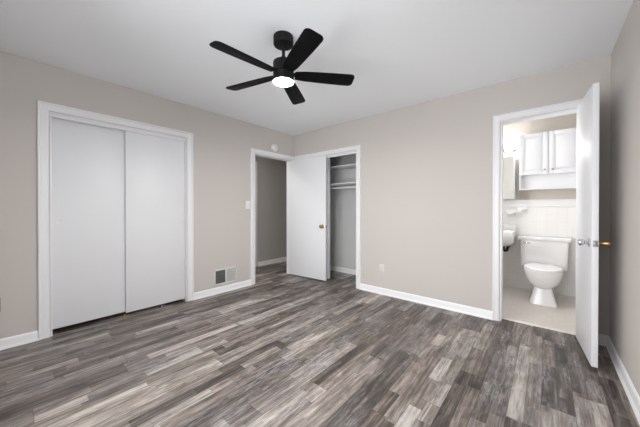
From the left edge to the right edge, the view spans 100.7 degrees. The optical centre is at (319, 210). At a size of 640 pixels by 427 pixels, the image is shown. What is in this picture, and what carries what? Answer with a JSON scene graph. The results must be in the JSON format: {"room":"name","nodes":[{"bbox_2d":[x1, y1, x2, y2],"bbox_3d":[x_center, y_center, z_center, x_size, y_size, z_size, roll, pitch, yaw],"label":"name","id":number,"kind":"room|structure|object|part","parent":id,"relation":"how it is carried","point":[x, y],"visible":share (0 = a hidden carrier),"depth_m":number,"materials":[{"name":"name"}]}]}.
{"room":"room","nodes":[
{"label":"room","id":0,"kind":"room"},
{"bbox_2d":[0,51,293,338],"bbox_3d":[-1.731,-0.084,3.293,0.120,2.440,4.003,0,0,40],"label":"wall","id":1,"kind":"structure","parent":0,"point":[222,144],"depth_m":2.66,"materials":[{"name":"grey paint"}]},
{"bbox_2d":[51,117,125,328],"bbox_3d":[-2.268,0.118,2.655,0.027,1.953,0.588,0,0,40],"label":"door","id":2,"kind":"structure","parent":1,"relation":"in","point":[88,160],"depth_m":2.61,"materials":[{"name":"white paint"}]},
{"bbox_3d":[-2.420,0.110,2.461,0.005,0.055,0.055,0,0,40],"label":"finger pull","id":3,"kind":"part","parent":2,"relation":"part of","materials":[{"name":"white paint"}]},
{"bbox_2d":[37,100,193,339],"bbox_3d":[-2.079,0.088,2.871,0.140,2.099,1.344,0,0,40],"label":"trim","id":4,"kind":"structure","parent":1,"relation":"attached to","point":[45,329],"depth_m":2.39,"materials":[{"name":"white paint"}]},
{"bbox_2d":[0,279,251,350],"bbox_3d":[-1.968,1.095,2.911,0.024,0.086,2.864,0,0,40],"label":"baseboard","id":5,"kind":"structure","parent":1,"relation":"attached to","point":[17,340],"depth_m":2.32,"materials":[{"name":"white paint"}]},
{"bbox_2d":[125,131,184,312],"bbox_3d":[-1.881,0.119,3.066,0.026,1.960,0.608,0,0,40],"label":"door","id":6,"kind":"structure","parent":1,"relation":"in","point":[154,165],"depth_m":3.03,"materials":[{"name":"white paint"}]},
{"bbox_2d":[214,266,236,285],"bbox_3d":[-1.309,0.913,3.692,0.012,0.218,0.346,0,0,40],"label":"air vent","id":7,"kind":"object","parent":1,"relation":"in","point":[224,275],"visible":1,"depth_m":3.69,"materials":[{"name":"silver metal"}]},
{"bbox_2d":[246,201,249,208],"bbox_3d":[-1.071,-0.078,3.962,0.016,0.122,0.080,0,0,40],"label":"light switch","id":8,"kind":"object","parent":1,"relation":"attached to","point":[247,202],"visible":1,"depth_m":3.96,"materials":[{"name":"white plastic"}]},
{"bbox_2d":[250,148,293,284],"bbox_3d":[-0.794,0.097,4.376,0.140,2.066,0.896,0,0,40],"label":"trim","id":9,"kind":"structure","parent":1,"relation":"attached to","point":[253,152],"depth_m":4.04,"materials":[{"name":"white paint"}]},
{"bbox_2d":[271,144,277,151],"bbox_3d":[-0.733,-1.018,4.334,0.040,0.126,0.126,0,0,40],"label":"smoke detector","id":10,"kind":"object","parent":1,"relation":"attached to","point":[274,147],"visible":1,"depth_m":4.32,"materials":[{"name":"white plastic"}]},
{"bbox_2d":[255,156,286,261],"bbox_3d":[-1.276,-0.096,5.329,0.100,2.440,3.350,0,0,40],"label":"wall","id":11,"kind":"structure","parent":0,"point":[272,173],"depth_m":5.56,"materials":[{"name":"grey paint"}]},
{"bbox_2d":[255,161,257,266],"bbox_3d":[-1.539,0.082,4.933,0.015,2.090,0.905,0,0,40],"label":"trim","id":12,"kind":"structure","parent":11,"relation":"attached to","point":[256,175],"depth_m":5.25,"materials":[{"name":"white paint"}]},
{"bbox_2d":[258,257,286,266],"bbox_3d":[-0.721,1.078,5.890,0.024,0.086,1.585,0,0,40],"label":"baseboard","id":13,"kind":"structure","parent":11,"relation":"attached to","point":[267,262],"depth_m":5.57,"materials":[{"name":"white paint"}]},
{"bbox_2d":[0,0,633,135],"bbox_3d":[-0.116,-1.352,2.918,5.025,0.100,5.540,0,0,40],"label":"ceiling","id":14,"kind":"structure","parent":0,"point":[399,54],"depth_m":2.08,"materials":[{"name":"white paint"}]},
{"bbox_2d":[209,28,353,104],"bbox_3d":[-0.301,-1.127,1.970,1.049,0.341,1.022,0,0,40],"label":"ceiling fan","id":15,"kind":"object","parent":14,"relation":"hanging from","point":[283,68],"visible":1,"depth_m":1.93,"materials":[{"name":"black"}]},
{"bbox_3d":[-0.493,-1.012,1.765,0.124,0.033,0.456,0,0,44],"label":"blade","id":16,"kind":"part","parent":15,"relation":"part of","materials":[{"name":"black wood"}]},
{"bbox_3d":[-0.554,-1.014,2.128,0.456,0.033,0.124,0,0,26],"label":"blade","id":17,"kind":"part","parent":15,"relation":"part of","materials":[{"name":"black wood"}]},
{"bbox_3d":[-0.228,-1.015,2.298,0.124,0.033,0.456,0,0,8],"label":"blade","id":18,"kind":"part","parent":15,"relation":"part of","materials":[{"name":"black wood"}]},
{"bbox_3d":[-0.129,-1.012,1.711,0.124,0.033,0.456,0,0,-28],"label":"blade","id":19,"kind":"part","parent":15,"relation":"part of","materials":[{"name":"black wood"}]},
{"bbox_3d":[0.035,-1.014,2.040,0.456,0.033,0.124,0,0,-10],"label":"blade","id":20,"kind":"part","parent":15,"relation":"part of","materials":[{"name":"black wood"}]},
{"bbox_2d":[0,261,639,426],"bbox_3d":[-0.116,1.168,2.932,5.025,0.060,5.540,0,0,40],"label":"floor","id":21,"kind":"structure","parent":0,"point":[283,349],"depth_m":1.93,"materials":[{"name":"grey wood"}]},
{"bbox_2d":[518,235,571,307],"bbox_3d":[2.838,0.748,3.376,0.544,0.774,0.754,0,0,40],"label":"toilet","id":22,"kind":"object","parent":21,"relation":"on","point":[544,259],"visible":1,"depth_m":3.37,"materials":[{"name":"white ceramic"}]},
{"bbox_3d":[2.763,0.711,3.287,0.374,0.025,0.506,0,0,40],"label":"seat lid","id":23,"kind":"part","parent":22,"relation":"part of","materials":[{"name":"white plastic"}]},
{"bbox_3d":[2.761,0.735,3.285,0.380,0.017,0.516,0,0,40],"label":"seat","id":24,"kind":"part","parent":22,"relation":"part of","materials":[{"name":"white plastic"}]},
{"bbox_3d":[3.013,0.588,3.579,0.500,0.362,0.200,0,0,40],"label":"tank","id":25,"kind":"part","parent":22,"relation":"part of","materials":[{"name":"white ceramic"}]},
{"bbox_3d":[3.010,0.383,3.575,0.544,0.046,0.224,0,0,40],"label":"tank lid","id":26,"kind":"part","parent":22,"relation":"part of","materials":[{"name":"white ceramic"}]},
{"bbox_2d":[330,153,355,269],"bbox_3d":[0.549,-0.092,4.740,1.520,2.440,0.075,0,0,40],"label":"wall","id":27,"kind":"structure","parent":0,"point":[342,201],"depth_m":4.80,"materials":[{"name":"white paint"}]},
{"bbox_2d":[330,163,355,172],"bbox_3d":[0.397,-0.706,4.597,1.470,0.085,0.335,0,0,40],"label":"closet shelf","id":28,"kind":"object","parent":27,"relation":"attached to","point":[348,167],"visible":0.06,"depth_m":4.65,"materials":[{"name":"white paint"}]},
{"bbox_2d":[330,182,355,187],"bbox_3d":[0.397,-0.412,4.599,1.470,0.085,0.335,0,0,40],"label":"closet shelf","id":29,"kind":"object","parent":27,"relation":"attached to","point":[345,184],"visible":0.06,"depth_m":4.51,"materials":[{"name":"white paint"}]},
{"bbox_2d":[330,265,355,274],"bbox_3d":[0.330,1.086,4.529,1.470,0.086,0.542,0,0,40],"label":"baseboard","id":30,"kind":"structure","parent":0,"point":[333,268],"depth_m":4.79,"materials":[{"name":"white paint"}]},
{"bbox_2d":[294,54,610,335],"bbox_3d":[1.020,-0.086,3.498,3.800,2.440,0.120,0,0,40],"label":"wall","id":31,"kind":"structure","parent":0,"point":[427,167],"depth_m":3.06,"materials":[{"name":"grey paint"}]},
{"bbox_2d":[289,155,326,280],"bbox_3d":[-0.224,0.125,4.408,0.801,1.979,0.143,0,0,36],"label":"door","id":32,"kind":"structure","parent":31,"relation":"in","point":[307,176],"depth_m":4.38,"materials":[{"name":"white paint"}]},
{"bbox_2d":[295,145,360,288],"bbox_3d":[0.107,0.097,4.264,1.333,2.066,0.140,0,0,40],"label":"trim","id":33,"kind":"structure","parent":31,"relation":"attached to","point":[357,148],"depth_m":3.81,"materials":[{"name":"white paint"}]},
{"bbox_2d":[327,158,328,278],"bbox_3d":[-0.094,0.133,4.460,0.609,1.952,0.030,0,0,40],"label":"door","id":34,"kind":"structure","parent":31,"relation":"in","point":[327,158],"depth_m":4.26,"materials":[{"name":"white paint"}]},
{"bbox_2d":[329,158,329,278],"bbox_3d":[-0.072,0.133,4.490,0.603,1.952,0.028,0,0,40],"label":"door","id":35,"kind":"structure","parent":31,"relation":"in","point":[329,158],"depth_m":4.29,"materials":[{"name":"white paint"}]},
{"bbox_2d":[379,264,383,272],"bbox_3d":[0.833,0.789,3.578,0.070,0.114,0.009,0,0,40],"label":"wall outlet","id":36,"kind":"object","parent":31,"relation":"attached to","point":[381,266],"visible":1,"depth_m":3.58,"materials":[{"name":"white plastic"}]},
{"bbox_2d":[360,283,607,345],"bbox_3d":[1.496,1.094,3.004,2.427,0.086,0.024,0,0,40],"label":"baseboard","id":37,"kind":"structure","parent":31,"relation":"attached to","point":[602,339],"depth_m":3.10,"materials":[{"name":"white paint"}]},
{"bbox_2d":[492,99,581,320],"bbox_3d":[2.106,0.084,2.558,0.728,2.111,0.140,0,0,40],"label":"trim","id":38,"kind":"structure","parent":31,"relation":"attached to","point":[497,258],"depth_m":2.72,"materials":[{"name":"white paint"}]},
{"bbox_2d":[503,317,574,334],"bbox_3d":[2.137,1.148,2.606,0.555,0.042,0.040,0,0,40],"label":"trim","id":39,"kind":"structure","parent":31,"relation":"attached to","point":[505,318],"depth_m":2.59,"materials":[{"name":"wood"}]},
{"bbox_2d":[575,82,610,367],"bbox_3d":[2.114,0.108,2.104,0.167,2.016,0.572,0,0,35],"label":"door","id":40,"kind":"structure","parent":31,"relation":"in","point":[587,134],"depth_m":1.98,"materials":[{"name":"white paint"}]},
{"bbox_3d":[1.947,0.238,1.959,0.064,0.064,0.064,0,0,35],"label":"knob","id":41,"kind":"part","parent":40,"relation":"part of","materials":[{"name":"silver metal"}]},
{"bbox_3d":[2.029,0.238,1.901,0.068,0.060,0.060,0,0,35],"label":"knob","id":42,"kind":"part","parent":40,"relation":"part of","materials":[{"name":"gold metal"}]},
{"bbox_2d":[503,113,576,199],"bbox_3d":[2.815,-0.088,3.987,1.705,2.440,0.120,0,0,40],"label":"wall","id":43,"kind":"structure","parent":0,"point":[511,132],"depth_m":3.72,"materials":[{"name":"beige paint"}]},
{"bbox_2d":[503,155,515,199],"bbox_3d":[2.654,-0.470,3.969,0.434,0.631,0.114,0,0,40],"label":"medicine cabinet","id":44,"kind":"object","parent":43,"relation":"attached to","point":[509,162],"visible":0.45,"depth_m":3.83,"materials":[{"name":"white paint"}]},
{"bbox_2d":[503,224,515,229],"bbox_3d":[2.641,0.250,4.019,0.530,0.087,0.035,0,0,40],"label":"backsplash","id":45,"kind":"structure","parent":43,"relation":"attached to","point":[505,226],"depth_m":3.88,"materials":[{"name":"white ceramic"}]},
{"bbox_2d":[503,144,516,152],"bbox_3d":[2.632,-0.898,3.941,0.460,0.116,0.180,0,0,40],"label":"vanity light","id":46,"kind":"object","parent":43,"relation":"attached to","point":[508,148],"visible":0.34,"depth_m":3.81,"materials":[{"name":"white glass"}]},
{"bbox_3d":[2.720,-0.897,3.813,0.116,0.116,0.100,0,0,40],"label":"lamp globe","id":47,"kind":"part","parent":46,"relation":"part of","materials":[{"name":"white glass"}]},
{"bbox_2d":[503,207,575,296],"bbox_3d":[2.772,0.537,3.940,1.705,1.190,0.012,0,0,40],"label":"tile","id":48,"kind":"structure","parent":43,"relation":"attached to","point":[538,221],"depth_m":3.68,"materials":[{"name":"white tile"}]},
{"bbox_2d":[503,224,515,251],"bbox_3d":[2.517,0.403,3.875,0.534,0.392,0.417,0,0,40],"label":"sink","id":49,"kind":"object","parent":48,"relation":"attached to","point":[509,230],"visible":0.33,"depth_m":3.63,"materials":[{"name":"white ceramic"}]},
{"bbox_2d":[503,230,515,245],"bbox_3d":[2.517,0.396,3.875,0.534,0.212,0.417,0,0,40],"label":"basin","id":50,"kind":"object","parent":49,"relation":"in","point":[509,236],"depth_m":3.60,"materials":[{"name":"white ceramic"}]},
{"bbox_2d":[506,210,516,215],"bbox_3d":[2.790,0.048,3.862,0.130,0.090,0.080,0,0,40],"label":"toothbrush holder","id":51,"kind":"object","parent":48,"relation":"attached to","point":[508,212],"visible":1,"depth_m":3.88,"materials":[{"name":"white ceramic"}]},
{"bbox_2d":[518,207,526,212],"bbox_3d":[2.885,-0.002,3.783,0.110,0.085,0.075,0,0,40],"label":"soap dish","id":52,"kind":"object","parent":48,"relation":"attached to","point":[520,209],"visible":1,"depth_m":3.79,"materials":[{"name":"white ceramic"}]},
{"bbox_2d":[503,199,575,206],"bbox_3d":[2.767,-0.097,3.930,1.705,0.102,0.028,0,0,40],"label":"cap","id":53,"kind":"object","parent":43,"relation":"attached to","point":[542,202],"visible":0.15,"depth_m":3.66,"materials":[{"name":"white ceramic"}]},
{"bbox_2d":[519,127,576,190],"bbox_3d":[3.058,-0.658,3.549,0.624,0.760,0.225,0,0,40],"label":"upper cabinet","id":54,"kind":"object","parent":43,"relation":"attached to","point":[547,160],"visible":0.93,"depth_m":3.50,"materials":[{"name":"white paint"}]},
{"bbox_3d":[2.888,-0.755,3.590,0.308,0.557,0.018,0,0,40],"label":"door","id":55,"kind":"part","parent":54,"relation":"part of","materials":[{"name":"white paint"}]},
{"bbox_3d":[3.127,-0.754,3.386,0.308,0.557,0.018,0,0,40],"label":"door","id":56,"kind":"part","parent":54,"relation":"part of","materials":[{"name":"white paint"}]},
{"bbox_2d":[609,0,639,396],"bbox_3d":[1.750,-0.074,1.333,0.120,2.440,5.540,0,0,40],"label":"wall","id":57,"kind":"structure","parent":0,"point":[624,312],"depth_m":1.76,"materials":[{"name":"grey paint"}]},
{"bbox_2d":[606,336,639,424],"bbox_3d":[1.196,1.106,0.802,0.024,0.086,3.763,0,0,40],"label":"baseboard","id":58,"kind":"structure","parent":57,"relation":"attached to","point":[633,397],"depth_m":1.71,"materials":[{"name":"white paint"}]},
{"bbox_3d":[0.908,-0.088,4.029,0.050,2.440,0.542,0,0,40],"label":"wall","id":59,"kind":"structure","parent":0,"visible":0},
{"bbox_2d":[330,186,355,188],"bbox_3d":[0.308,-0.373,4.495,1.470,0.060,0.060,0,0,40],"label":"closet rod","id":60,"kind":"object","parent":59,"relation":"attached to","point":[347,186],"visible":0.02,"depth_m":4.41,"materials":[{"name":"white paint"}]}
]}

